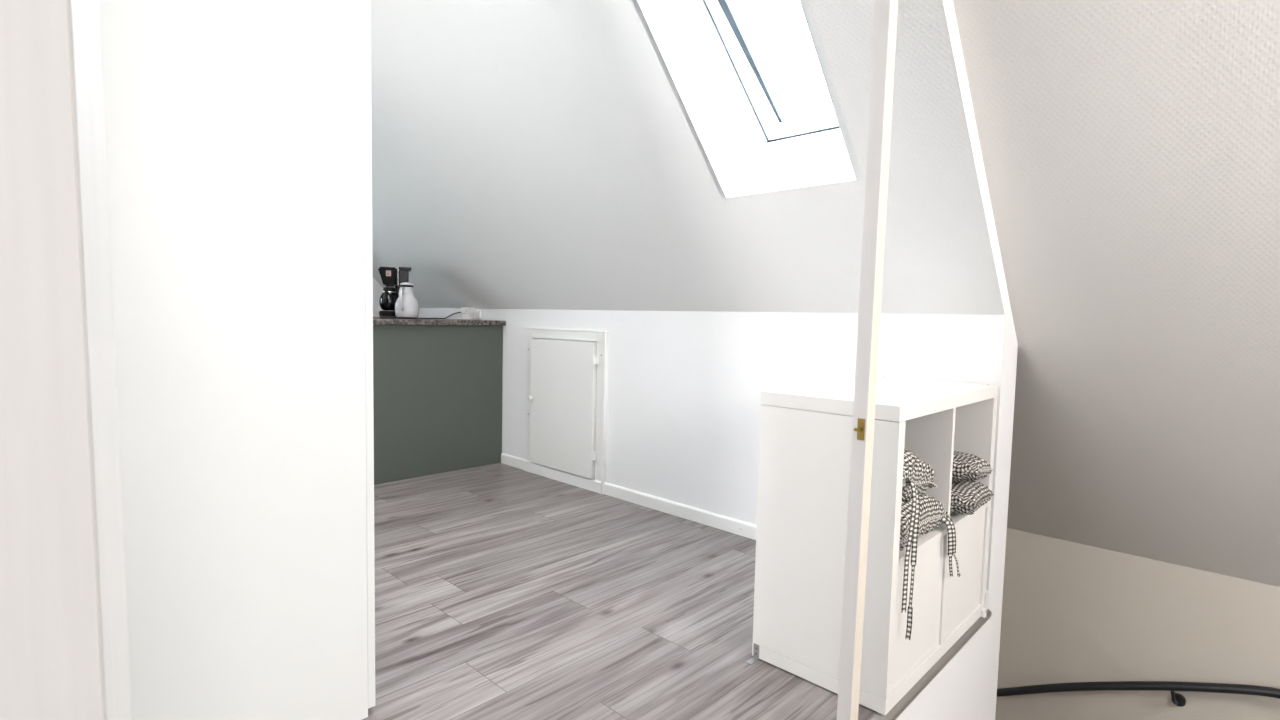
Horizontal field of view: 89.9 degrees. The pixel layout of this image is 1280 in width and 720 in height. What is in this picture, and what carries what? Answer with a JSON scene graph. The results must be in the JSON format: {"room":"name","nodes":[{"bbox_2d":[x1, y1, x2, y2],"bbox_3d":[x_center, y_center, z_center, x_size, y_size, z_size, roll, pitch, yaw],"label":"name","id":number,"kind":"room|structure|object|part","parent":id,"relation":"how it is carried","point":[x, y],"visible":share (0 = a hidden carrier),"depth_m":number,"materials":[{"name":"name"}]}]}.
{"room":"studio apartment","nodes":[
{"label":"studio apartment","id":0,"kind":"room"},
{"bbox_2d":[373,277,389,316],"bbox_3d":[-4.202,-0.455,2.901,0.120,2.700,6.786,5,5,44],"label":"wall","id":1,"kind":"structure","parent":0,"point":[377,289],"depth_m":5.04,"materials":[{"name":"paint"}]},
{"bbox_2d":[362,463,877,719],"bbox_3d":[-1.008,1.077,-0.231,9.000,0.200,6.598,5,5,44],"label":"floor","id":2,"kind":"structure","parent":0,"point":[503,591],"depth_m":2.12,"materials":[{"name":"grey laminate"}]},
{"bbox_2d":[0,0,131,719],"bbox_3d":[-0.791,-0.074,0.354,0.837,2.033,0.050,0,4,-16],"label":"door","id":3,"kind":"structure","parent":2,"relation":"on","point":[64,653],"depth_m":0.45,"materials":[{"name":"white wood"}]},
{"bbox_2d":[98,0,374,719],"bbox_3d":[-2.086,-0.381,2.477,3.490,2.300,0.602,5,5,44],"label":"door","id":4,"kind":"structure","parent":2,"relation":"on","point":[238,133],"depth_m":1.31,"materials":[{"name":"white paint"}]},
{"bbox_3d":[-0.807,-0.308,1.655,0.496,2.282,0.018,5,5,44],"label":"door","id":5,"kind":"part","parent":4,"relation":"part of","materials":[{"name":"white paint"}]},
{"bbox_2d":[373,325,502,484],"bbox_3d":[-1.772,0.200,4.330,1.420,0.905,1.028,5,5,44],"label":"base cabinet","id":6,"kind":"object","parent":2,"relation":"on","point":[437,389],"visible":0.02,"depth_m":3.87,"materials":[{"name":"wood"}]},
{"bbox_2d":[373,317,505,324],"bbox_3d":[-1.759,-0.268,4.297,1.487,0.031,1.029,5,5,44],"label":"countertop","id":7,"kind":"structure","parent":6,"relation":"on","point":[376,320],"depth_m":3.82,"materials":[{"name":"grey stone"}]},
{"bbox_2d":[395,282,418,318],"bbox_3d":[-1.459,-0.372,4.014,0.146,0.228,0.173,0,4,-21],"label":"jug","id":8,"kind":"object","parent":7,"relation":"on","point":[406,304],"visible":1,"depth_m":3.98,"materials":[{"name":"white ceramic"}]},
{"bbox_3d":[-1.469,-0.378,3.954,0.026,0.150,0.071,1,4,-4],"label":"handle","id":9,"kind":"part","parent":8,"relation":"part of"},
{"bbox_3d":[-1.462,-0.477,4.019,0.084,0.019,0.084,0,4,-21],"label":"lid","id":10,"kind":"part","parent":8,"relation":"part of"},
{"bbox_2d":[378,267,465,318],"bbox_3d":[-1.429,-0.438,4.237,0.556,0.330,0.239,0,4,-21],"label":"coffee maker","id":11,"kind":"object","parent":7,"relation":"on","point":[391,277],"visible":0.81,"depth_m":4.10,"materials":[{"name":"black plastic"}]},
{"bbox_3d":[-1.614,-0.392,4.076,0.017,0.106,0.065,1,4,-5],"label":"carafe handle","id":12,"kind":"part","parent":11,"relation":"part of","materials":[{"name":"black plastic"}]},
{"bbox_2d":[378,267,397,286],"bbox_3d":[-1.636,-0.537,4.161,0.116,0.120,0.193,0,4,-21],"label":"basket","id":13,"kind":"object","parent":11,"relation":"on","point":[389,275],"depth_m":4.09,"materials":[{"name":"black plastic"}]},
{"bbox_3d":[-1.619,-0.459,4.142,0.080,0.025,0.080,0,4,-21],"label":"carafe lid","id":14,"kind":"part","parent":11,"relation":"part of","materials":[{"name":"black plastic"}]},
{"bbox_3d":[-1.355,-0.303,4.335,0.340,0.051,0.045,-1,4,-28],"label":"power cord","id":15,"kind":"part","parent":11,"relation":"part of","materials":[{"name":"black plastic"}]},
{"bbox_2d":[461,307,473,319],"bbox_3d":[-1.186,-0.320,4.404,0.064,0.082,0.064,3,4,24],"label":"block","id":16,"kind":"object","parent":7,"relation":"on","point":[469,316],"visible":0.94,"depth_m":4.38,"materials":[{"name":"white plastic"}]},
{"bbox_2d":[461,307,473,313],"bbox_3d":[-1.185,-0.340,4.403,0.064,0.041,0.062,3,4,24],"label":"socket","id":17,"kind":"object","parent":16,"relation":"attached to","point":[467,310],"depth_m":4.38,"materials":[{"name":"white plastic"}]},
{"bbox_2d":[462,314,473,319],"bbox_3d":[-1.183,-0.299,4.408,0.060,0.040,0.056,3,4,24],"label":"socket","id":18,"kind":"object","parent":16,"relation":"attached to","point":[464,316],"depth_m":4.39,"materials":[{"name":"white plastic"}]},
{"bbox_2d":[837,0,897,719],"bbox_3d":[0.506,-0.185,1.409,0.056,2.159,0.053,5,5,44],"label":"wooden post","id":19,"kind":"object","parent":2,"relation":"on","point":[886,11],"visible":1,"depth_m":1.41,"materials":[{"name":"white wood"}]},
{"bbox_3d":[0.490,0.153,1.420,0.017,0.048,0.002,5,5,44],"label":"catch plate","id":20,"kind":"part","parent":19,"relation":"part of","materials":[{"name":"gold metal"}]},
{"bbox_2d":[746,376,997,714],"bbox_3d":[0.748,0.474,1.976,0.408,0.780,0.852,5,5,44],"label":"shelf unit","id":21,"kind":"object","parent":2,"relation":"on","point":[805,441],"visible":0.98,"depth_m":1.75,"materials":[{"name":"white wood"}]},
{"bbox_3d":[0.489,0.485,1.717,0.394,0.696,0.037,5,5,44],"label":"panel","id":22,"kind":"part","parent":21,"relation":"part of","materials":[{"name":"white metal"}]},
{"bbox_3d":[0.749,0.839,2.020,0.394,0.038,0.812,5,5,44],"label":"panel","id":23,"kind":"part","parent":21,"relation":"part of","materials":[{"name":"white wood"}]},
{"bbox_3d":[0.765,0.105,1.971,0.394,0.039,0.812,5,5,44],"label":"panel","id":24,"kind":"part","parent":21,"relation":"part of","materials":[{"name":"white metal"}]},
{"bbox_2d":[899,493,960,576],"bbox_3d":[0.652,0.489,1.861,0.414,0.279,0.401,5,5,44],"label":"cushion","id":25,"kind":"object","parent":21,"relation":"on","point":[932,512],"visible":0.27,"depth_m":1.77,"materials":[{"name":"fabric"}]},
{"bbox_2d":[901,448,936,639],"bbox_3d":[0.597,0.449,1.801,0.422,0.480,0.247,5,5,44],"label":"cushion","id":26,"kind":"object","parent":25,"relation":"on","point":[918,476],"visible":0.27,"depth_m":1.61,"materials":[{"name":"fabric"}]},
{"bbox_3d":[0.758,0.480,1.995,0.389,0.016,0.735,5,5,44],"label":"shelf","id":27,"kind":"part","parent":21,"relation":"part of","materials":[{"name":"white metal"}]},
{"bbox_2d":[950,481,993,514],"bbox_3d":[0.901,0.415,2.093,0.408,0.104,0.343,4,5,37],"label":"cushion","id":28,"kind":"object","parent":21,"relation":"on","point":[967,497],"visible":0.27,"depth_m":1.90,"materials":[{"name":"fabric"}]},
{"bbox_2d":[952,451,992,481],"bbox_3d":[0.899,0.328,2.083,0.408,0.111,0.343,4,5,35],"label":"cushion","id":29,"kind":"object","parent":28,"relation":"on","point":[966,466],"visible":0.36,"depth_m":1.88,"materials":[{"name":"fabric"}]},
{"bbox_3d":[1.025,0.459,2.274,0.394,0.696,0.037,5,5,44],"label":"panel","id":30,"kind":"part","parent":21,"relation":"part of","materials":[{"name":"white metal"}]},
{"bbox_2d":[371,0,1006,314],"bbox_3d":[-0.817,-1.032,3.118,4.389,1.542,1.371,5,5,44],"label":"ceiling","id":31,"kind":"structure","parent":0,"point":[527,154],"depth_m":2.58,"materials":[{"name":"paint"}]},
{"bbox_2d":[632,0,861,198],"bbox_3d":[0.365,-1.104,2.059,0.560,1.065,1.146,5,5,44],"label":"window","id":32,"kind":"structure","parent":31,"relation":"attached to","point":[705,47],"depth_m":2.35,"materials":[{"name":"white paint"},{"name":"glass"},{"name":"grey painted metal"}]},
{"bbox_3d":[0.460,-1.240,2.146,0.560,0.801,0.879,5,5,44],"label":"frame","id":33,"kind":"part","parent":32,"relation":"part of","materials":[{"name":"white paint"}]},
{"bbox_3d":[0.458,-1.239,2.144,0.508,0.748,0.822,5,5,44],"label":"sash","id":34,"kind":"part","parent":32,"relation":"part of","materials":[{"name":"white paint"}]},
{"bbox_2d":[418,289,1017,719],"bbox_3d":[-0.329,1.388,3.843,4.389,3.561,0.186,5,5,44],"label":"wall","id":35,"kind":"structure","parent":0,"point":[684,390],"depth_m":2.96,"materials":[{"name":"paint"}]},
{"bbox_2d":[475,310,481,318],"bbox_3d":[-1.103,-0.310,4.368,0.060,0.055,0.016,5,5,44],"label":"wall socket","id":36,"kind":"object","parent":35,"relation":"attached to","point":[477,313],"visible":1,"depth_m":4.36,"materials":[{"name":"white plastic"}]},
{"bbox_2d":[501,453,524,469],"bbox_3d":[-0.816,0.655,4.136,0.263,0.063,0.016,5,5,44],"label":"baseboard","id":37,"kind":"structure","parent":35,"relation":"attached to","point":[506,459],"depth_m":4.13,"materials":[{"name":"white paint"}]},
{"bbox_2d":[524,328,608,493],"bbox_3d":[-0.463,0.270,3.750,0.728,0.898,0.058,5,5,44],"label":"door","id":38,"kind":"structure","parent":35,"relation":"in","point":[567,381],"depth_m":3.70,"materials":[{"name":"white paint"}]},
{"bbox_3d":[-0.463,0.684,3.793,0.720,0.066,0.024,5,5,44],"label":"rail","id":39,"kind":"part","parent":38,"relation":"part of","materials":[{"name":"white paint"}]},
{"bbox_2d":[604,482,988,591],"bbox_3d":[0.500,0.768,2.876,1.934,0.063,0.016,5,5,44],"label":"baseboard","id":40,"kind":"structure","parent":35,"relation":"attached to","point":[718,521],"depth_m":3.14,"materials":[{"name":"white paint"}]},
{"bbox_2d":[896,622,986,719],"bbox_3d":[0.611,2.102,1.822,0.154,2.447,1.470,5,5,44],"label":"wall","id":41,"kind":"structure","parent":0,"point":[956,692],"depth_m":2.03,"materials":[{"name":"paint"}]},
{"bbox_2d":[871,609,991,719],"bbox_3d":[0.691,0.898,1.687,0.032,0.034,1.457,5,5,44],"label":"trim","id":42,"kind":"structure","parent":41,"relation":"attached to","point":[894,713],"depth_m":1.81,"materials":[{"name":"metal"}]},
{"bbox_2d":[953,0,1279,586],"bbox_3d":[1.893,-0.361,1.328,3.550,2.618,2.320,5,5,44],"label":"ceiling","id":43,"kind":"structure","parent":0,"point":[1130,149],"depth_m":1.86,"materials":[{"name":"paint"}]},
{"bbox_2d":[995,528,1279,719],"bbox_3d":[2.665,2.079,2.352,3.550,2.510,0.100,5,5,44],"label":"wall","id":44,"kind":"structure","parent":0,"point":[1072,612],"depth_m":2.78,"materials":[{"name":"paint"}]},
{"bbox_2d":[997,681,1279,706],"bbox_3d":[2.067,1.542,2.764,1.849,0.716,0.097,5,5,44],"label":"handrail","id":45,"kind":"object","parent":44,"relation":"attached to","point":[1179,700],"visible":0.65,"depth_m":2.65,"materials":[{"name":"black metal"}]},
{"bbox_3d":[2.045,1.532,2.741,1.849,0.693,0.034,5,5,44],"label":"rail","id":46,"kind":"part","parent":45,"relation":"part of","materials":[{"name":"black metal"}]}
]}

